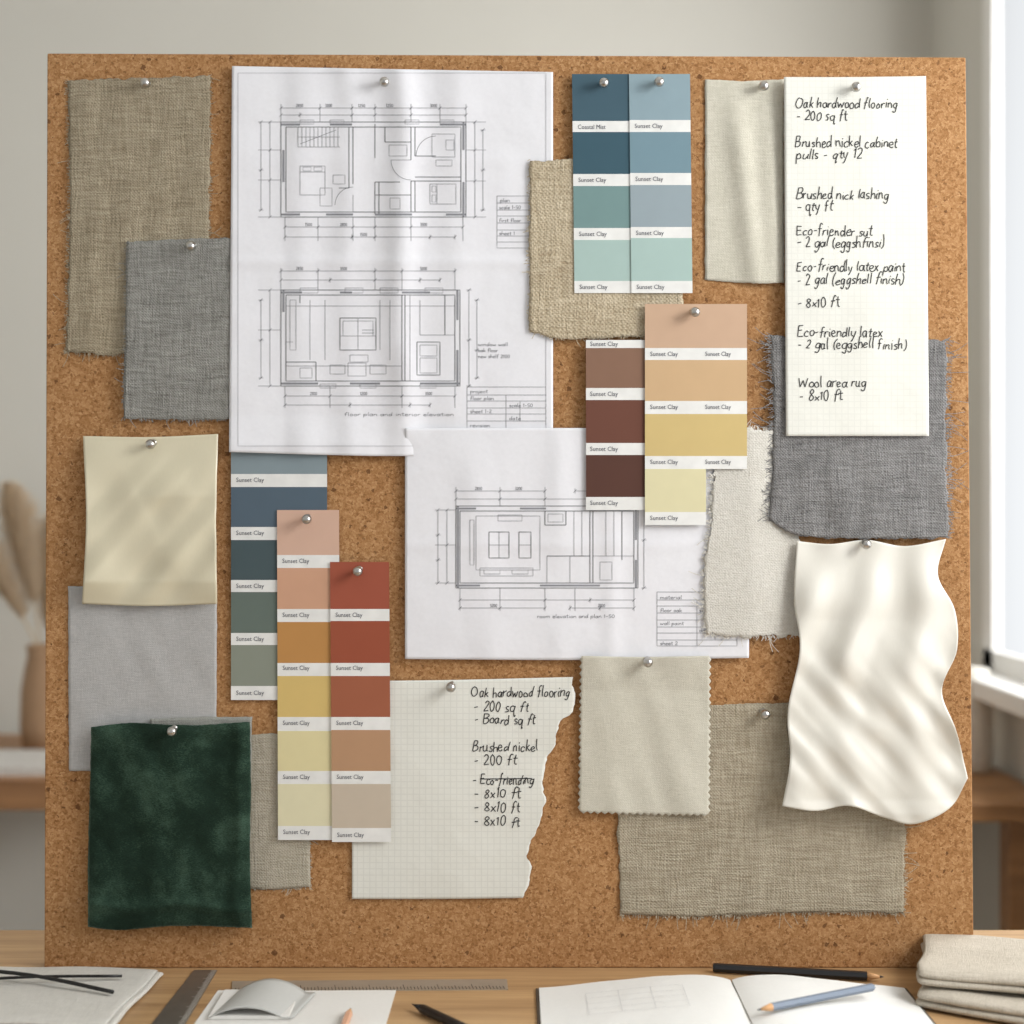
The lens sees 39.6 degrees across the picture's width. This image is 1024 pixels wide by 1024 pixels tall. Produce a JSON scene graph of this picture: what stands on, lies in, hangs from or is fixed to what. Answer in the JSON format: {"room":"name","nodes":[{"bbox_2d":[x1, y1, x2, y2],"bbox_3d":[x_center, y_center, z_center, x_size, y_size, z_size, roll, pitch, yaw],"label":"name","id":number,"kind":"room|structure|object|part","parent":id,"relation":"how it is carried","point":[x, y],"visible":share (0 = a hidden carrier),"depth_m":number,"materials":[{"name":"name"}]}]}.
{"room":"design studio","nodes":[
{"label":"design studio","id":0,"kind":"room"},
{"bbox_2d":[0,0,930,929],"bbox_3d":[-0.688,-0.094,3.192,3.425,2.600,0.100,0,0,0],"label":"wall","id":1,"kind":"structure","parent":0,"point":[30,30],"depth_m":3.14,"materials":[{"name":"paint"}]},
{"bbox_2d":[931,0,1023,929],"bbox_3d":[0.940,-0.094,1.082,0.030,2.600,4.120,0,0,0],"label":"wall","id":2,"kind":"structure","parent":0,"point":[956,25],"depth_m":2.83,"materials":[{"name":"paint"}]},
{"bbox_2d":[972,671,1023,717],"bbox_3d":[0.890,0.324,1.227,0.090,0.035,3.170,0,0,0],"label":"trim","id":3,"kind":"structure","parent":2,"relation":"attached to","point":[1006,693],"depth_m":2.50,"materials":[{"name":"white paint"}]},
{"bbox_2d":[983,0,1023,681],"bbox_3d":[0.930,-0.419,1.227,0.019,1.450,3.110,0,0,0],"label":"window","id":4,"kind":"structure","parent":2,"relation":"in","point":[998,661],"depth_m":2.73,"materials":[{"name":"white paint"}]},
{"bbox_3d":[-0.687,1.231,1.132,3.425,0.050,4.220,0,0,0],"label":"floor","id":5,"kind":"structure","parent":0,"visible":0},
{"bbox_2d":[0,734,44,809],"bbox_3d":[-1.285,0.844,2.817,1.130,0.725,0.530,0,0,0],"label":"side table","id":6,"kind":"object","parent":5,"relation":"on","point":[16,792],"visible":0.02,"depth_m":2.55,"materials":[{"name":"brown wood"}]},
{"bbox_2d":[0,749,44,775],"bbox_3d":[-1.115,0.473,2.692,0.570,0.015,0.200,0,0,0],"label":"book","id":7,"kind":"object","parent":6,"relation":"on","point":[13,762],"visible":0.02,"depth_m":2.65,"materials":[{"name":"white paper"}]},
{"bbox_2d":[20,643,45,748],"bbox_3d":[-0.942,0.375,2.882,0.106,0.212,0.106,0,0,0],"label":"vase","id":8,"kind":"object","parent":6,"relation":"on","point":[32,700],"visible":0.4,"depth_m":2.84,"materials":[{"name":"brown ceramic"}]},
{"bbox_2d":[0,535,36,646],"bbox_3d":[-1.032,0.225,2.858,0.207,0.452,0.116,0,0,0],"label":"pampas grass","id":9,"kind":"object","parent":8,"relation":"in","point":[9,590],"depth_m":2.85,"materials":[{"name":"beige plant"}]},
{"bbox_2d":[0,480,45,646],"bbox_3d":[-0.992,0.193,2.882,0.122,0.516,0.115,0,0,0],"label":"pampas grass","id":10,"kind":"object","parent":8,"relation":"in","point":[17,517],"depth_m":2.86,"materials":[{"name":"beige plant"}]},
{"bbox_2d":[34,514,45,627],"bbox_3d":[-0.942,0.223,2.921,0.115,0.457,0.118,0,0,0],"label":"pampas grass","id":11,"kind":"object","parent":8,"relation":"in","point":[42,602],"depth_m":2.89,"materials":[{"name":"beige plant"}]},
{"bbox_2d":[0,930,1023,1023],"bbox_3d":[0.000,0.831,1.178,1.720,0.750,0.751,0,0,0],"label":"desk","id":12,"kind":"object","parent":5,"relation":"on","point":[18,948],"visible":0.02,"depth_m":1.39,"materials":[{"name":"brown wood"}]},
{"bbox_2d":[0,966,162,1023],"bbox_3d":[-0.470,0.450,1.325,0.251,0.011,0.165,0,0,4],"label":"book","id":13,"kind":"object","parent":12,"relation":"on","point":[30,1000],"visible":0.95,"depth_m":1.31,"materials":[{"name":"white paper"}]},
{"bbox_2d":[0,970,121,993],"bbox_3d":[-0.494,0.424,1.347,0.263,0.038,0.047,0,0,8],"label":"eyeglasses","id":14,"kind":"object","parent":13,"relation":"on","point":[21,975],"visible":1,"depth_m":1.34,"materials":[{"name":"black plastic"}]},
{"bbox_3d":[-0.453,0.440,1.342,0.166,0.006,0.003,0,0,-8],"label":"temple arm","id":15,"kind":"part","parent":14,"relation":"part of","materials":[{"name":"black plastic"}]},
{"bbox_2d":[152,970,216,1023],"bbox_3d":[-0.306,0.455,1.321,0.031,0.001,0.185,0,0,0],"label":"ruler","id":16,"kind":"object","parent":12,"relation":"on","point":[178,1010],"visible":1,"depth_m":1.33,"materials":[{"name":"metal"}]},
{"bbox_2d":[194,990,395,1023],"bbox_3d":[-0.197,0.456,1.285,0.174,0.001,0.137,0,0,0],"label":"paper sheet","id":17,"kind":"object","parent":12,"relation":"on","point":[326,1006],"visible":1,"depth_m":1.30,"materials":[{"name":"white paper"}]},
{"bbox_2d":[209,978,315,1019],"bbox_3d":[-0.228,0.447,1.309,0.087,0.016,0.072,0,0,0],"label":"notepad","id":18,"kind":"object","parent":17,"relation":"on","point":[264,999],"visible":1,"depth_m":1.30,"materials":[{"name":"paper"}]},
{"bbox_2d":[341,1008,352,1023],"bbox_3d":[-0.147,0.451,1.243,0.008,0.007,0.101,0,0,1],"label":"pencil","id":19,"kind":"object","parent":17,"relation":"on","point":[348,1014],"visible":1,"depth_m":1.26,"materials":[{"name":"paint"}]},
{"bbox_2d":[232,979,507,990],"bbox_3d":[-0.138,0.455,1.368,0.267,0.001,0.029,0,0,-1],"label":"ruler","id":20,"kind":"object","parent":12,"relation":"on","point":[437,984],"visible":0.84,"depth_m":1.37,"materials":[{"name":"grey plastic"}]},
{"bbox_2d":[412,1004,465,1023],"bbox_3d":[-0.055,0.451,1.259,0.008,0.008,0.115,0,0,-39],"label":"pen","id":21,"kind":"object","parent":12,"relation":"on","point":[443,1018],"visible":1,"depth_m":1.27,"materials":[{"name":"paint"}]},
{"bbox_2d":[44,54,972,967],"bbox_3d":[-0.004,-0.004,1.439,0.932,0.921,0.016,0,-1,0],"label":"cork board","id":22,"kind":"object","parent":12,"relation":"on","point":[567,915],"visible":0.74,"depth_m":1.43,"materials":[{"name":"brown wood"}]},
{"bbox_2d":[53,74,220,368],"bbox_3d":[-0.376,-0.293,1.433,0.172,0.298,0.008,0,0,0],"label":"swatch","id":23,"kind":"object","parent":22,"relation":"attached to","point":[139,166],"visible":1,"depth_m":1.43,"materials":[{"name":"beige fabric"}]},
{"bbox_2d":[68,586,216,770],"bbox_3d":[-0.370,0.167,1.426,0.150,0.185,0.005,0,0,0],"label":"swatch","id":24,"kind":"object","parent":22,"relation":"attached to","point":[127,664],"visible":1,"depth_m":1.43,"materials":[{"name":"grey fabric"}]},
{"bbox_2d":[140,78,150,87],"bbox_3d":[-0.366,-0.430,1.434,0.010,0.010,0.026,0,0,14],"label":"pin","id":25,"kind":"object","parent":22,"relation":"attached to","point":[144,82],"visible":1,"depth_m":1.42,"materials":[{"name":"metal"}]},
{"bbox_2d":[82,434,217,605],"bbox_3d":[-0.362,0.008,1.418,0.137,0.172,0.019,0,0,0],"label":"swatch","id":26,"kind":"object","parent":22,"relation":"attached to","point":[151,513],"visible":1,"depth_m":1.42,"materials":[{"name":"beige fabric"}]},
{"bbox_2d":[145,439,156,448],"bbox_3d":[-0.358,-0.068,1.425,0.010,0.010,0.026,0,0,18],"label":"pin","id":27,"kind":"object","parent":22,"relation":"attached to","point":[150,444],"visible":1,"depth_m":1.41,"materials":[{"name":"metal"}]},
{"bbox_2d":[88,722,251,929],"bbox_3d":[-0.340,0.312,1.410,0.164,0.206,0.019,0,0,0],"label":"swatch","id":28,"kind":"object","parent":22,"relation":"attached to","point":[169,827],"visible":1,"depth_m":1.41,"materials":[{"name":"green fabric"}]},
{"bbox_2d":[114,237,230,428],"bbox_3d":[-0.339,-0.180,1.429,0.121,0.193,0.006,0,0,-1],"label":"swatch","id":29,"kind":"object","parent":22,"relation":"attached to","point":[177,316],"visible":1,"depth_m":1.43,"materials":[{"name":"grey fabric"}]},
{"bbox_2d":[167,723,178,736],"bbox_3d":[-0.333,0.216,1.409,0.010,0.010,0.026,0,0,15],"label":"pin","id":30,"kind":"object","parent":22,"relation":"attached to","point":[171,731],"visible":1,"depth_m":1.40,"materials":[{"name":"metal"}]},
{"bbox_2d":[186,241,196,250],"bbox_3d":[-0.319,-0.266,1.428,0.010,0.010,0.026,0,0,16],"label":"pin","id":31,"kind":"object","parent":22,"relation":"attached to","point":[190,245],"visible":1,"depth_m":1.42,"materials":[{"name":"metal"}]},
{"bbox_2d":[150,716,251,835],"bbox_3d":[-0.311,0.296,1.421,0.103,0.183,0.004,0,0,0],"label":"swatch","id":32,"kind":"object","parent":22,"relation":"attached to","point":[204,720],"visible":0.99,"depth_m":1.42,"materials":[{"name":"grey fabric"}]},
{"bbox_2d":[231,452,326,699],"bbox_3d":[-0.234,0.061,1.426,0.097,0.254,0.003,0,-1,0],"label":"card","id":33,"kind":"object","parent":22,"relation":"attached to","point":[262,484],"visible":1,"depth_m":1.43,"materials":[{"name":"blue paper"}]},
{"bbox_2d":[250,733,317,894],"bbox_3d":[-0.233,0.303,1.424,0.080,0.162,0.002,0,-1,0],"label":"swatch","id":34,"kind":"object","parent":22,"relation":"attached to","point":[275,864],"visible":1,"depth_m":1.42,"materials":[{"name":"fabric"}]},
{"bbox_2d":[302,514,311,523],"bbox_3d":[-0.203,0.007,1.423,0.010,0.010,0.026,0,0,12],"label":"pin","id":35,"kind":"object","parent":22,"relation":"attached to","point":[306,519],"visible":1,"depth_m":1.41,"materials":[{"name":"metal"}]},
{"bbox_2d":[277,510,338,839],"bbox_3d":[-0.204,0.163,1.423,0.064,0.329,0.004,0,-1,0],"label":"card","id":36,"kind":"object","parent":22,"relation":"attached to","point":[305,552],"visible":1,"depth_m":1.42,"materials":[{"name":"yellow paper"}]},
{"bbox_2d":[353,566,362,575],"bbox_3d":[-0.151,0.059,1.421,0.010,0.010,0.026,0,0,18],"label":"pin","id":37,"kind":"object","parent":22,"relation":"attached to","point":[357,571],"visible":1,"depth_m":1.41,"materials":[{"name":"metal"}]},
{"bbox_2d":[330,562,390,841],"bbox_3d":[-0.151,0.190,1.421,0.061,0.279,0.003,0,-1,0],"label":"card","id":38,"kind":"object","parent":22,"relation":"attached to","point":[359,605],"visible":1,"depth_m":1.42,"materials":[{"name":"paper"}]},
{"bbox_2d":[379,77,388,86],"bbox_3d":[-0.130,-0.431,1.433,0.010,0.010,0.026,0,0,-13],"label":"pin","id":39,"kind":"object","parent":22,"relation":"attached to","point":[384,81],"visible":1,"depth_m":1.42,"materials":[{"name":"metal"}]},
{"bbox_2d":[229,66,552,455],"bbox_3d":[-0.121,-0.253,1.430,0.325,0.393,0.014,0,0,-1],"label":"sheet","id":40,"kind":"object","parent":22,"relation":"attached to","point":[379,276],"visible":1,"depth_m":1.43,"materials":[{"name":"paper"}]},
{"bbox_2d":[446,681,455,692],"bbox_3d":[-0.058,0.174,1.422,0.010,0.010,0.026,0,0,17],"label":"pin","id":41,"kind":"object","parent":22,"relation":"attached to","point":[450,687],"visible":1,"depth_m":1.41,"materials":[{"name":"metal"}]},
{"bbox_2d":[352,677,574,898],"bbox_3d":[-0.049,0.276,1.423,0.224,0.222,0.003,0,-1,0],"label":"list","id":42,"kind":"object","parent":22,"relation":"attached to","point":[468,799],"visible":1,"depth_m":1.42,"materials":[{"name":"paper"}]},
{"bbox_2d":[405,428,748,659],"bbox_3d":[0.066,0.032,1.423,0.346,0.232,0.004,0,-1,0],"label":"sheet","id":43,"kind":"object","parent":22,"relation":"attached to","point":[506,558],"visible":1,"depth_m":1.42,"materials":[{"name":"paper"}]},
{"bbox_2d":[572,74,630,292],"bbox_3d":[0.090,-0.330,1.430,0.060,0.221,0.005,0,0,0],"label":"card","id":44,"kind":"object","parent":22,"relation":"attached to","point":[600,116],"visible":1,"depth_m":1.43,"materials":[{"name":"blue paper"}]},
{"bbox_2d":[523,159,683,346],"bbox_3d":[0.092,-0.261,1.430,0.164,0.192,0.005,0,0,0],"label":"swatch","id":45,"kind":"object","parent":22,"relation":"attached to","point":[555,311],"visible":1,"depth_m":1.43,"materials":[{"name":"beige fabric"}]},
{"bbox_2d":[599,78,608,87],"bbox_3d":[0.094,-0.429,1.430,0.010,0.010,0.026,0,0,18],"label":"pin","id":46,"kind":"object","parent":22,"relation":"attached to","point":[603,82],"visible":1,"depth_m":1.42,"materials":[{"name":"metal"}]},
{"bbox_2d":[586,340,644,509],"bbox_3d":[0.105,-0.087,1.423,0.062,0.170,0.002,0,-1,0],"label":"card","id":47,"kind":"object","parent":22,"relation":"attached to","point":[615,369],"visible":1,"depth_m":1.42,"materials":[{"name":"brown paper"}]},
{"bbox_2d":[578,656,710,815],"bbox_3d":[0.132,0.223,1.419,0.134,0.160,0.006,0,0,0],"label":"swatch","id":48,"kind":"object","parent":22,"relation":"attached to","point":[644,737],"visible":1,"depth_m":1.42,"materials":[{"name":"beige fabric"}]},
{"bbox_2d":[643,656,652,667],"bbox_3d":[0.136,0.149,1.417,0.010,0.010,0.026,0,0,12],"label":"pin","id":49,"kind":"object","parent":22,"relation":"attached to","point":[647,662],"visible":1,"depth_m":1.41,"materials":[{"name":"metal"}]},
{"bbox_2d":[654,77,663,86],"bbox_3d":[0.145,-0.430,1.429,0.010,0.010,0.026,0,0,-11],"label":"pin","id":50,"kind":"object","parent":22,"relation":"attached to","point":[659,81],"visible":1,"depth_m":1.42,"materials":[{"name":"metal"}]},
{"bbox_2d":[629,74,691,292],"bbox_3d":[0.149,-0.330,1.429,0.063,0.221,0.003,0,-1,0],"label":"card","id":51,"kind":"object","parent":22,"relation":"attached to","point":[659,117],"visible":1,"depth_m":1.43,"materials":[{"name":"blue paper"}]},
{"bbox_2d":[690,307,699,316],"bbox_3d":[0.181,-0.199,1.422,0.010,0.010,0.026,0,0,-11],"label":"pin","id":52,"kind":"object","parent":22,"relation":"attached to","point":[694,311],"visible":1,"depth_m":1.41,"materials":[{"name":"metal"}]},
{"bbox_2d":[645,304,746,524],"bbox_3d":[0.184,-0.098,1.422,0.102,0.221,0.003,0,-1,0],"label":"card","id":53,"kind":"object","parent":22,"relation":"attached to","point":[696,367],"visible":1,"depth_m":1.42,"materials":[{"name":"paper"}]},
{"bbox_2d":[704,79,783,283],"bbox_3d":[0.235,-0.333,1.433,0.081,0.208,0.006,0,-1,0],"label":"swatch","id":54,"kind":"object","parent":22,"relation":"attached to","point":[744,123],"visible":1,"depth_m":1.43,"materials":[{"name":"beige fabric"}]},
{"bbox_2d":[688,419,799,651],"bbox_3d":[0.234,0.022,1.423,0.116,0.236,0.007,0,0,-3],"label":"swatch","id":55,"kind":"object","parent":22,"relation":"attached to","point":[749,569],"visible":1,"depth_m":1.42,"materials":[{"name":"white fabric"}]},
{"bbox_2d":[759,81,768,90],"bbox_3d":[0.255,-0.428,1.435,0.010,0.010,0.026,0,0,13],"label":"pin","id":56,"kind":"object","parent":22,"relation":"attached to","point":[763,85],"visible":1,"depth_m":1.42,"materials":[{"name":"metal"}]},
{"bbox_2d":[759,708,769,719],"bbox_3d":[0.250,0.201,1.423,0.010,0.010,0.026,0,0,-16],"label":"pin","id":57,"kind":"object","parent":22,"relation":"attached to","point":[765,714],"visible":1,"depth_m":1.41,"materials":[{"name":"metal"}]},
{"bbox_2d":[617,703,920,929],"bbox_3d":[0.257,0.304,1.423,0.305,0.228,0.006,0,0,0],"label":"swatch","id":58,"kind":"object","parent":22,"relation":"attached to","point":[751,854],"visible":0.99,"depth_m":1.42,"materials":[{"name":"fabric"}]},
{"bbox_2d":[851,82,860,91],"bbox_3d":[0.346,-0.424,1.426,0.010,0.010,0.026,0,0,18],"label":"pin","id":59,"kind":"object","parent":22,"relation":"attached to","point":[856,86],"visible":1,"depth_m":1.42,"materials":[{"name":"metal"}]},
{"bbox_2d":[784,76,928,435],"bbox_3d":[0.345,-0.257,1.425,0.144,0.362,0.004,0,-2,0],"label":"list","id":60,"kind":"object","parent":22,"relation":"attached to","point":[855,163],"visible":1,"depth_m":1.43,"materials":[{"name":"paper"}]},
{"bbox_2d":[748,327,969,539],"bbox_3d":[0.348,-0.079,1.425,0.224,0.214,0.007,0,0,0],"label":"swatch","id":61,"kind":"object","parent":22,"relation":"attached to","point":[826,487],"visible":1,"depth_m":1.42,"materials":[{"name":"grey fabric"}]},
{"bbox_2d":[861,539,870,548],"bbox_3d":[0.354,0.032,1.420,0.010,0.010,0.026,0,0,17],"label":"pin","id":62,"kind":"object","parent":22,"relation":"attached to","point":[866,544],"visible":1,"depth_m":1.41,"materials":[{"name":"metal"}]},
{"bbox_2d":[782,539,967,823],"bbox_3d":[0.359,0.168,1.411,0.185,0.281,0.024,0,0,0],"label":"swatch","id":63,"kind":"object","parent":22,"relation":"attached to","point":[871,728],"visible":1,"depth_m":1.41,"materials":[{"name":"white fabric"}]},
{"bbox_2d":[536,975,935,1023],"bbox_3d":[0.200,0.448,1.256,0.354,0.016,0.200,0,0,0],"label":"notebook","id":64,"kind":"object","parent":12,"relation":"on","point":[671,999],"visible":0.96,"depth_m":1.29,"materials":[{"name":"paper"}]},
{"bbox_2d":[757,983,874,1010],"bbox_3d":[0.273,0.436,1.275,0.137,0.007,0.007,1,-1,-30],"label":"pencil","id":65,"kind":"object","parent":64,"relation":"on","point":[865,988],"visible":1,"depth_m":1.27,"materials":[{"name":"paint"}]},
{"bbox_2d":[713,963,882,980],"bbox_3d":[0.280,0.451,1.393,0.164,0.009,0.010,0,0,10],"label":"pencil","id":66,"kind":"object","parent":12,"relation":"on","point":[717,967],"visible":0.99,"depth_m":1.39,"materials":[{"name":"paint"}]},
{"bbox_2d":[915,985,1023,1023],"bbox_3d":[0.528,0.445,1.317,0.269,0.018,0.189,0,0,30],"label":"folded cloth","id":67,"kind":"object","parent":12,"relation":"on","point":[1006,1007],"visible":0.35,"depth_m":1.28,"materials":[{"name":"beige fabric"}]},
{"bbox_2d":[916,934,1023,993],"bbox_3d":[0.503,0.428,1.343,0.234,0.015,0.147,0,0,18],"label":"folded cloth","id":68,"kind":"object","parent":67,"relation":"on","point":[972,962],"visible":1,"depth_m":1.33,"materials":[{"name":"beige fabric"}]},
{"bbox_2d":[972,767,1023,929],"bbox_3d":[0.705,0.844,2.682,0.410,0.725,0.680,0,0,0],"label":"side table","id":69,"kind":"object","parent":5,"relation":"on","point":[997,796],"visible":0.11,"depth_m":2.37,"materials":[{"name":"brown wood"}]},
{"bbox_2d":[971,666,992,773],"bbox_3d":[0.858,0.384,2.642,0.068,0.195,0.068,0,0,0],"label":"storage jar","id":70,"kind":"object","parent":69,"relation":"on","point":[981,712],"visible":0.53,"depth_m":2.61,"materials":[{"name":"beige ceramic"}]},
{"bbox_3d":[0.855,0.859,2.397,0.050,0.695,0.050,0,0,0],"label":"leg","id":71,"kind":"part","parent":69,"relation":"part of","materials":[{"name":"brown wood"}]}
]}

